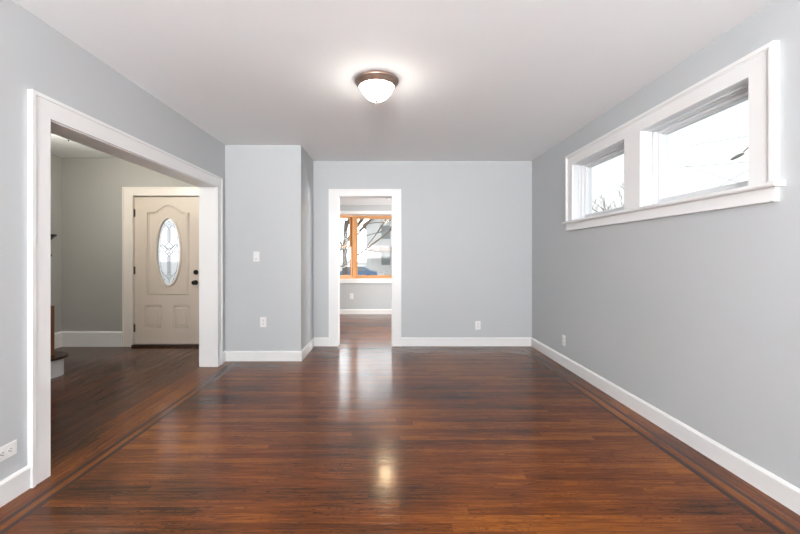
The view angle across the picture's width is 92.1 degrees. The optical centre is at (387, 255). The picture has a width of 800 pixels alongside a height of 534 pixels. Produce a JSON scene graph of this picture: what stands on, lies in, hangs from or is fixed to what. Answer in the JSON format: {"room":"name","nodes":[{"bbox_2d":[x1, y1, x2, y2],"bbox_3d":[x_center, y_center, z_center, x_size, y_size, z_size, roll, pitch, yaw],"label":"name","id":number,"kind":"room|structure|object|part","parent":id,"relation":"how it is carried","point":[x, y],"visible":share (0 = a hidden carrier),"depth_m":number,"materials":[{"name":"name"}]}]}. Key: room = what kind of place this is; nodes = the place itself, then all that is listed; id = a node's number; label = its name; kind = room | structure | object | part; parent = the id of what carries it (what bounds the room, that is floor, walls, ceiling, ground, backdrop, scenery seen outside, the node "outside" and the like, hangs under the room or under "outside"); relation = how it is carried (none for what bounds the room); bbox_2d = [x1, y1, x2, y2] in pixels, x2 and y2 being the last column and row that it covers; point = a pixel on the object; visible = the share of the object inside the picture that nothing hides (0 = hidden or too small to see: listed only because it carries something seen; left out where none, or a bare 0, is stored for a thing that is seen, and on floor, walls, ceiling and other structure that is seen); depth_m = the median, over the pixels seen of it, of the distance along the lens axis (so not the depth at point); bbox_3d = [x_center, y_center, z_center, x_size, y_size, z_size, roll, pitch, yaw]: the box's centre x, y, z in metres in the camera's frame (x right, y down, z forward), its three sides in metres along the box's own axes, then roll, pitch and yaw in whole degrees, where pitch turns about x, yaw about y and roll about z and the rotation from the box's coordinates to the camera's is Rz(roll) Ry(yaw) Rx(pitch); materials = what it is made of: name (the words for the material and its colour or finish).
{"room":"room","nodes":[
{"label":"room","id":0,"kind":"room"},
{"bbox_2d":[51,154,61,332],"bbox_3d":[-4.495,-0.104,2.910,0.150,2.660,4.620,0,0,0],"label":"wall","id":1,"kind":"structure","parent":0,"point":[56,162],"depth_m":5.13,"materials":[{"name":"paint"}]},
{"bbox_2d":[54,331,121,348],"bbox_3d":[-4.008,1.123,4.650,0.823,0.205,1.140,0,0,0],"label":"baseboard","id":2,"kind":"structure","parent":1,"relation":"attached to","point":[63,338],"depth_m":5.20,"materials":[{"name":"white paint"}]},
{"bbox_2d":[51,133,117,157],"bbox_3d":[-3.247,-1.394,2.960,2.346,0.120,4.520,0,0,0],"label":"ceiling","id":3,"kind":"structure","parent":0,"point":[60,146],"depth_m":4.87,"materials":[{"name":"paint"}]},
{"bbox_2d":[0,0,224,480],"bbox_3d":[-1.986,-0.084,1.135,0.167,2.620,8.570,0,0,0],"label":"wall","id":4,"kind":"structure","parent":0,"point":[34,55],"depth_m":2.02,"materials":[{"name":"grey paint"}]},
{"bbox_2d":[0,440,16,461],"bbox_3d":[-1.898,0.974,1.912,0.009,0.072,0.117,0,0,0],"label":"power outlet","id":5,"kind":"object","parent":4,"relation":"attached to","point":[8,450],"visible":1,"depth_m":1.93,"materials":[{"name":"white plastic"}]},
{"bbox_2d":[0,351,225,506],"bbox_3d":[-1.894,1.165,0.749,0.018,0.122,7.497,0,0,0],"label":"baseboard","id":6,"kind":"structure","parent":4,"relation":"attached to","point":[17,483],"depth_m":1.95,"materials":[{"name":"white paint"}]},
{"bbox_2d":[28,89,222,487],"bbox_3d":[-1.986,0.172,3.205,0.221,2.107,2.344,0,0,0],"label":"trim","id":7,"kind":"structure","parent":4,"relation":"attached to","point":[42,109],"depth_m":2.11,"materials":[{"name":"white paint"}]},
{"bbox_2d":[51,347,199,454],"bbox_3d":[-3.295,1.226,2.985,2.450,0.001,4.570,0,0,0],"label":"floor","id":8,"kind":"structure","parent":0,"point":[97,385],"depth_m":3.76,"materials":[{"name":"brown wood"}]},
{"bbox_2d":[51,234,68,378],"bbox_3d":[-3.862,0.006,2.415,1.105,2.439,3.420,0,0,0],"label":"staircase","id":9,"kind":"structure","parent":8,"relation":"on","point":[57,357],"depth_m":3.94,"materials":[{"name":"white paint"}]},
{"bbox_3d":[-3.496,0.523,3.920,0.108,0.994,0.108,0,0,0],"label":"newel post","id":10,"kind":"part","parent":9,"relation":"part of","materials":[{"name":"brown wood"}]},
{"bbox_2d":[51,367,214,472],"bbox_3d":[-1.987,1.226,3.205,0.167,0.001,2.100,0,0,0],"label":"floor","id":11,"kind":"structure","parent":0,"point":[81,445],"depth_m":2.83,"materials":[{"name":"brown wood"}]},
{"bbox_2d":[225,145,312,350],"bbox_3d":[-1.460,-0.084,4.920,0.887,2.620,0.847,0,0,0],"label":"wall","id":12,"kind":"structure","parent":0,"point":[269,188],"depth_m":4.50,"materials":[{"name":"grey paint"}]},
{"bbox_2d":[253,252,259,261],"bbox_3d":[-1.535,0.006,4.492,0.072,0.117,0.010,0,0,0],"label":"light switch","id":13,"kind":"object","parent":12,"relation":"attached to","point":[256,255],"visible":1,"depth_m":4.49,"materials":[{"name":"white plastic"}]},
{"bbox_2d":[260,317,265,326],"bbox_3d":[-1.456,0.771,4.492,0.072,0.117,0.009,0,0,0],"label":"power outlet","id":14,"kind":"object","parent":12,"relation":"attached to","point":[262,319],"visible":1,"depth_m":4.49,"materials":[{"name":"white plastic"}]},
{"bbox_2d":[62,158,531,336],"bbox_3d":[-1.305,-0.104,5.310,6.530,2.660,0.180,0,0,0],"label":"wall","id":15,"kind":"structure","parent":0,"point":[466,226],"depth_m":5.24,"materials":[{"name":"grey paint"}]},
{"bbox_2d":[122,187,198,346],"bbox_3d":[-2.996,0.147,5.206,1.180,2.158,0.028,0,0,0],"label":"trim","id":16,"kind":"structure","parent":15,"relation":"attached to","point":[128,193],"depth_m":5.20,"materials":[{"name":"beige paint"}]},
{"bbox_2d":[131,196,198,346],"bbox_3d":[-3.001,0.201,5.284,0.941,2.050,0.212,0,0,0],"label":"door","id":17,"kind":"structure","parent":15,"relation":"in","point":[165,314],"depth_m":5.25,"materials":[{"name":"beige paint"}]},
{"bbox_3d":[-3.198,0.826,5.251,0.216,0.301,0.020,0,0,0],"label":"panel moulding","id":18,"kind":"part","parent":17,"relation":"part of","materials":[{"name":"beige paint"}]},
{"bbox_3d":[-3.198,0.826,5.251,0.144,0.234,0.018,0,0,0],"label":"raised panel","id":19,"kind":"part","parent":17,"relation":"part of","materials":[{"name":"beige paint"}]},
{"bbox_3d":[-2.998,-0.087,5.251,0.525,1.180,0.010,0,0,0],"label":"panel moulding","id":20,"kind":"part","parent":17,"relation":"part of","materials":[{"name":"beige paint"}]},
{"bbox_3d":[-2.998,-0.089,5.251,0.582,1.231,0.022,0,0,0],"label":"panel moulding","id":21,"kind":"part","parent":17,"relation":"part of","materials":[{"name":"beige paint"}]},
{"bbox_3d":[-2.993,-0.057,5.251,0.372,0.964,0.034,0,0,0],"label":"oval frame","id":22,"kind":"part","parent":17,"relation":"part of","materials":[{"name":"white glass"}]},
{"bbox_3d":[-2.993,-0.057,5.271,0.320,0.912,0.006,0,0,0],"label":"oval glass","id":23,"kind":"part","parent":17,"relation":"part of","materials":[{"name":"clear glass"}]},
{"bbox_3d":[-2.818,0.826,5.251,0.216,0.301,0.020,0,0,0],"label":"panel moulding","id":24,"kind":"part","parent":17,"relation":"part of","materials":[{"name":"beige paint"}]},
{"bbox_3d":[-2.818,0.826,5.251,0.144,0.234,0.018,0,0,0],"label":"raised panel","id":25,"kind":"part","parent":17,"relation":"part of","materials":[{"name":"beige paint"}]},
{"bbox_2d":[329,189,400,345],"bbox_3d":[-0.312,0.159,5.314,0.985,2.135,0.192,0,0,0],"label":"trim","id":26,"kind":"structure","parent":15,"relation":"attached to","point":[333,193],"depth_m":5.23,"materials":[{"name":"white paint"}]},
{"bbox_2d":[340,309,391,313],"bbox_3d":[0.250,1.176,6.757,4.700,0.100,2.746,0,0,0],"label":"baseboard","id":27,"kind":"structure","parent":15,"relation":"attached to","point":[342,311],"depth_m":8.12,"materials":[{"name":"white paint"}]},
{"bbox_2d":[226,337,531,360],"bbox_3d":[0.029,1.167,4.862,3.863,0.118,0.765,0,0,0],"label":"baseboard","id":28,"kind":"structure","parent":15,"relation":"attached to","point":[318,341],"depth_m":5.23,"materials":[{"name":"white paint"}]},
{"bbox_2d":[475,321,480,329],"bbox_3d":[1.223,0.944,5.239,0.072,0.117,0.009,0,0,0],"label":"power outlet","id":29,"kind":"object","parent":15,"relation":"attached to","point":[477,323],"visible":1,"depth_m":5.24,"materials":[{"name":"white plastic"}]},
{"bbox_2d":[339,314,391,345],"bbox_3d":[0.250,1.226,6.737,4.700,0.001,2.986,0,0,0],"label":"floor","id":30,"kind":"structure","parent":0,"point":[355,329],"depth_m":6.34,"materials":[{"name":"brown wood"}]},
{"bbox_2d":[340,205,391,308],"bbox_3d":[0.250,0.026,8.190,4.700,2.400,0.120,0,0,0],"label":"wall","id":31,"kind":"structure","parent":0,"point":[365,295],"depth_m":8.13,"materials":[{"name":"grey paint"}]},
{"bbox_2d":[340,215,354,278],"bbox_3d":[-0.922,-0.198,8.400,0.530,1.379,0.126,0,0,-40],"label":"window","id":32,"kind":"structure","parent":31,"relation":"in","point":[349,217],"depth_m":8.48,"materials":[{"name":"brown wood"}]},
{"bbox_3d":[-0.971,-0.521,8.401,0.389,0.664,0.030,0,0,-40],"label":"sash","id":33,"kind":"part","parent":32,"relation":"part of","materials":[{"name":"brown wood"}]},
{"bbox_3d":[-0.949,0.121,8.375,0.389,0.674,0.030,0,0,-40],"label":"sash","id":34,"kind":"part","parent":32,"relation":"part of","materials":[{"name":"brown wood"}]},
{"bbox_2d":[340,278,391,282],"bbox_3d":[0.130,0.533,8.360,2.620,0.082,0.520,0,0,0],"label":"window sill","id":35,"kind":"structure","parent":31,"relation":"in","point":[350,280],"depth_m":8.10,"materials":[{"name":"white paint"}]},
{"bbox_2d":[340,211,391,215],"bbox_3d":[0.130,-0.229,8.365,2.680,1.442,0.510,0,0,0],"label":"trim","id":36,"kind":"structure","parent":31,"relation":"attached to","point":[351,213],"depth_m":8.11,"materials":[{"name":"white paint"}]},
{"bbox_2d":[355,216,391,277],"bbox_3d":[0.130,-0.198,8.550,1.740,1.379,0.100,0,0,0],"label":"window","id":37,"kind":"structure","parent":31,"relation":"in","point":[356,217],"depth_m":8.53,"materials":[{"name":"brown wood"}]},
{"bbox_2d":[340,198,391,204],"bbox_3d":[0.250,-1.124,6.757,4.700,0.100,2.746,0,0,0],"label":"ceiling","id":38,"kind":"structure","parent":0,"point":[343,201],"depth_m":7.59,"materials":[{"name":"paint"}]},
{"bbox_2d":[12,0,774,160],"bbox_3d":[0.029,-1.354,1.122,3.863,0.120,8.244,0,0,0],"label":"ceiling","id":39,"kind":"structure","parent":0,"point":[480,80],"depth_m":2.55,"materials":[{"name":"paint"}]},
{"bbox_2d":[355,70,398,104],"bbox_3d":[-0.083,-1.201,2.835,0.324,0.186,0.324,0,0,0],"label":"ceiling light","id":40,"kind":"object","parent":39,"relation":"attached to","point":[376,86],"visible":1,"depth_m":2.75,"materials":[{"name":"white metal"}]},
{"bbox_3d":[-0.083,-1.194,2.835,0.258,0.105,0.258,0,0,0],"label":"lamp shade","id":41,"kind":"part","parent":40,"relation":"part of","materials":[{"name":"white glass"}]},
{"bbox_2d":[0,346,799,533],"bbox_3d":[0.028,1.226,1.122,3.863,0.001,8.244,0,0,0],"label":"floor","id":42,"kind":"structure","parent":0,"point":[337,439],"depth_m":2.31,"materials":[{"name":"brown wood"}]},
{"bbox_2d":[532,0,799,488],"bbox_3d":[2.050,-0.084,1.117,0.180,2.620,8.534,0,0,0],"label":"wall","id":43,"kind":"structure","parent":0,"point":[695,316],"depth_m":2.44,"materials":[{"name":"grey paint"}]},
{"bbox_2d":[562,335,565,346],"bbox_3d":[1.955,0.941,4.283,0.009,0.117,0.072,0,0,0],"label":"power outlet","id":44,"kind":"object","parent":43,"relation":"attached to","point":[563,336],"visible":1,"depth_m":4.27,"materials":[{"name":"white plastic"}]},
{"bbox_2d":[574,140,623,219],"bbox_3d":[2.055,-0.669,3.614,0.190,0.626,0.934,0,0,0],"label":"window","id":45,"kind":"structure","parent":43,"relation":"in","point":[582,169],"depth_m":4.02,"materials":[{"name":"white plastic"}]},
{"bbox_3d":[2.100,-0.672,3.614,0.071,0.553,0.868,0,0,0],"label":"sash","id":46,"kind":"part","parent":45,"relation":"part of","materials":[{"name":"glass"}]},
{"bbox_2d":[531,338,799,514],"bbox_3d":[1.951,1.167,1.122,0.018,0.118,8.244,0,0,0],"label":"baseboard","id":47,"kind":"structure","parent":43,"relation":"attached to","point":[782,491],"depth_m":2.42,"materials":[{"name":"white paint"}]},
{"bbox_2d":[565,187,778,230],"bbox_3d":[1.945,-0.310,3.059,0.030,0.072,2.262,0,0,0],"label":"trim","id":48,"kind":"structure","parent":43,"relation":"attached to","point":[767,195],"depth_m":2.46,"materials":[{"name":"white paint"}]},
{"bbox_2d":[565,40,779,220],"bbox_3d":[1.943,-0.727,3.059,0.034,0.705,2.262,0,0,0],"label":"trim","id":49,"kind":"structure","parent":43,"relation":"attached to","point":[761,67],"depth_m":2.17,"materials":[{"name":"white paint"}]},
{"bbox_2d":[562,180,785,223],"bbox_3d":[1.946,-0.360,3.059,0.089,0.028,2.322,0,0,0],"label":"window sill","id":50,"kind":"structure","parent":43,"relation":"attached to","point":[777,183],"depth_m":2.39,"materials":[{"name":"white paint"}]},
{"bbox_2d":[643,79,747,205],"bbox_3d":[2.055,-0.669,2.519,0.190,0.626,0.929,0,0,0],"label":"window","id":51,"kind":"structure","parent":43,"relation":"in","point":[655,137],"depth_m":2.86,"materials":[{"name":"white plastic"}]},
{"label":"outside","id":52,"kind":"structure","parent":0,"visible":0},
{"bbox_2d":[160,262,365,283],"bbox_3d":[0.000,2.326,45.000,180.000,0.001,210.000,0,0,0],"label":"ground","id":53,"kind":"structure","parent":52,"point":[359,263],"depth_m":85.31,"materials":[{"name":"grey"}]},
{"bbox_2d":[340,266,377,274],"bbox_3d":[-3.098,1.617,36.000,4.236,1.418,1.800,0,0,0],"label":"parked car","id":54,"kind":"object","parent":53,"relation":"on","point":[362,270],"visible":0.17,"depth_m":35.14,"materials":[{"name":"blue paint"}]},
{"bbox_3d":[-3.025,1.166,35.139,2.250,0.360,0.013,0,0,0],"label":"glass","id":55,"kind":"part","parent":54,"relation":"part of","materials":[{"name":"glass"}]},
{"bbox_2d":[340,219,390,274],"bbox_3d":[-2.991,-3.102,18.676,9.730,10.868,5.284,0,0,-21],"label":"bare tree","id":56,"kind":"object","parent":53,"relation":"on","point":[346,222],"visible":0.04,"depth_m":18.96,"materials":[{"name":"grey plant"}]},
{"bbox_2d":[340,219,391,266],"bbox_3d":[0.117,-2.304,15.211,6.512,9.335,4.662,0,0,36],"label":"bare tree","id":57,"kind":"object","parent":53,"relation":"on","point":[360,221],"visible":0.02,"depth_m":15.09,"materials":[{"name":"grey plant"}]},
{"bbox_2d":[362,219,391,274],"bbox_3d":[2.000,-2.404,47.600,9.800,9.460,11.400,0,0,0],"label":"house","id":58,"kind":"structure","parent":53,"relation":"on","point":[379,255],"depth_m":44.00,"materials":[{"name":"white"}]},
{"bbox_2d":[384,270,391,274],"bbox_3d":[1.748,1.617,35.000,4.236,1.418,1.800,0,0,0],"label":"parked car","id":59,"kind":"object","parent":53,"relation":"on","point":[390,271],"visible":0.05,"depth_m":34.14,"materials":[{"name":"silver metal"}]},
{"bbox_2d":[592,179,670,211],"bbox_3d":[25.511,-3.443,43.517,9.503,11.557,6.892,0,0,-3],"label":"bare tree","id":60,"kind":"object","parent":53,"relation":"on","point":[604,200],"visible":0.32,"depth_m":44.20,"materials":[{"name":"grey plant"}]},
{"bbox_3d":[18.000,-2.924,16.595,1.800,10.500,0.310,0,0,0],"label":"utility pole","id":61,"kind":"object","parent":53,"relation":"on","visible":0},
{"bbox_2d":[730,147,747,159],"bbox_3d":[18.000,-5.586,18.461,0.310,1.144,3.530,0,0,0],"label":"street lamp","id":62,"kind":"object","parent":61,"relation":"attached to","point":[740,154],"visible":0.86,"depth_m":19.71,"materials":[{"name":"grey metal"}]},
{"bbox_3d":[18.000,-3.074,28.295,1.800,10.800,0.310,0,0,0],"label":"utility pole","id":63,"kind":"object","parent":53,"relation":"on","visible":0},
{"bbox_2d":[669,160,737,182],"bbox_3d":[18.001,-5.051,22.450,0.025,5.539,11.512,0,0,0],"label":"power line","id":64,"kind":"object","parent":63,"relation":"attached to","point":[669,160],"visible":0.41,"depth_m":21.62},
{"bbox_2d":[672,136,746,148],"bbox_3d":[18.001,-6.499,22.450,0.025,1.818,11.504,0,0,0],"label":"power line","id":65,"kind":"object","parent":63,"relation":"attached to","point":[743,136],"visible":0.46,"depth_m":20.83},
{"bbox_2d":[675,162,744,167],"bbox_3d":[18.001,-5.245,22.450,0.025,1.985,11.504,0,0,0],"label":"power line","id":66,"kind":"object","parent":63,"relation":"attached to","point":[738,162],"visible":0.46,"depth_m":21.29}
]}

